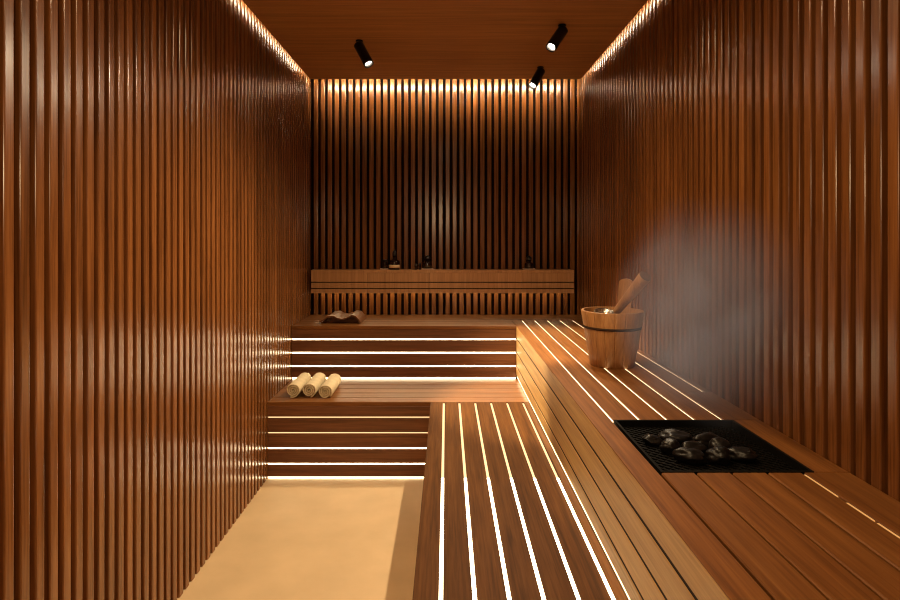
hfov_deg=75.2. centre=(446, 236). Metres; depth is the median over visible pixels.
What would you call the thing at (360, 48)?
ceiling spotlight
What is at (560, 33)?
ceiling spotlight
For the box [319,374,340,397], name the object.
rolled towel
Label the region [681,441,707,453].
stone
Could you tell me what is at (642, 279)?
ladle
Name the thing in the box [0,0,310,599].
wall
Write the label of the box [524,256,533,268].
bottle
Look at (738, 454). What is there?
stone
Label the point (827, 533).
bench
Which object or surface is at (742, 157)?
wall
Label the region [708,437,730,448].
stone
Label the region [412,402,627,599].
bench
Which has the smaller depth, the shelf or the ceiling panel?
the ceiling panel
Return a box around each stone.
[642,434,662,445]
[658,429,691,445]
[659,438,680,454]
[672,447,707,464]
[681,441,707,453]
[692,432,718,447]
[705,446,730,464]
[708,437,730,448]
[727,446,757,461]
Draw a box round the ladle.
[594,271,650,313]
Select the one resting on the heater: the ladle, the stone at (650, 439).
the stone at (650, 439)
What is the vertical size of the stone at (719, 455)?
0.048 m
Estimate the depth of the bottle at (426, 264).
4.63 m
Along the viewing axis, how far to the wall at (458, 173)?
4.75 m
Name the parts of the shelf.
shelf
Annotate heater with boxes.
[614,420,813,475]
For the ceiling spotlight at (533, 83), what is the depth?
4.15 m
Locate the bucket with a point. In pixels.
(612, 340)
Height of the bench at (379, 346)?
0.381 m
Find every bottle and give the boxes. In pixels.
[389,250,399,269]
[422,255,431,268]
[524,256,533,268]
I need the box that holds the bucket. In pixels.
[581,279,643,368]
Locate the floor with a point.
(297, 538)
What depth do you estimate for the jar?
4.65 m
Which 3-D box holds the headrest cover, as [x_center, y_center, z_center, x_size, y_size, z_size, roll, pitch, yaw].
[-0.773,0.604,4.395,0.303,0.063,0.290,0,0,0]
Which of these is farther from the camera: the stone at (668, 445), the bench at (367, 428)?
the bench at (367, 428)
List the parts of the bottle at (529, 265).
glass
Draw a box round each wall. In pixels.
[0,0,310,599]
[311,79,579,416]
[580,0,899,501]
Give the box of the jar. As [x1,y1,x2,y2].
[383,259,386,267]
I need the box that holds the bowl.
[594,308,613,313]
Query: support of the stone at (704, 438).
on the heater
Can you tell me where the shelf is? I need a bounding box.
[311,269,573,292]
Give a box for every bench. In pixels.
[268,379,529,477]
[292,315,581,378]
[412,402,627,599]
[512,320,899,599]
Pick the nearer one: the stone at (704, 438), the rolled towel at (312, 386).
the stone at (704, 438)
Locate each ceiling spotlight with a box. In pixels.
[354,39,373,67]
[528,66,544,89]
[546,24,567,51]
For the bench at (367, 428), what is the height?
0.473 m
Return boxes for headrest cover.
[319,310,365,322]
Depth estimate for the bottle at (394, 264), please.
4.63 m
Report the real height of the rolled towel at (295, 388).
0.090 m
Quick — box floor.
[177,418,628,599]
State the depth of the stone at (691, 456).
1.68 m
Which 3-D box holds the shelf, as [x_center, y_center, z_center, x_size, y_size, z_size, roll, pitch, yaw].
[-0.029,0.357,4.677,2.073,0.187,0.154,0,0,0]
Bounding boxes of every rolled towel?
[287,372,310,397]
[303,372,325,397]
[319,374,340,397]
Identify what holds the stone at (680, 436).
on the heater
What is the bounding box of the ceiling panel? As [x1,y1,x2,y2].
[242,0,647,78]

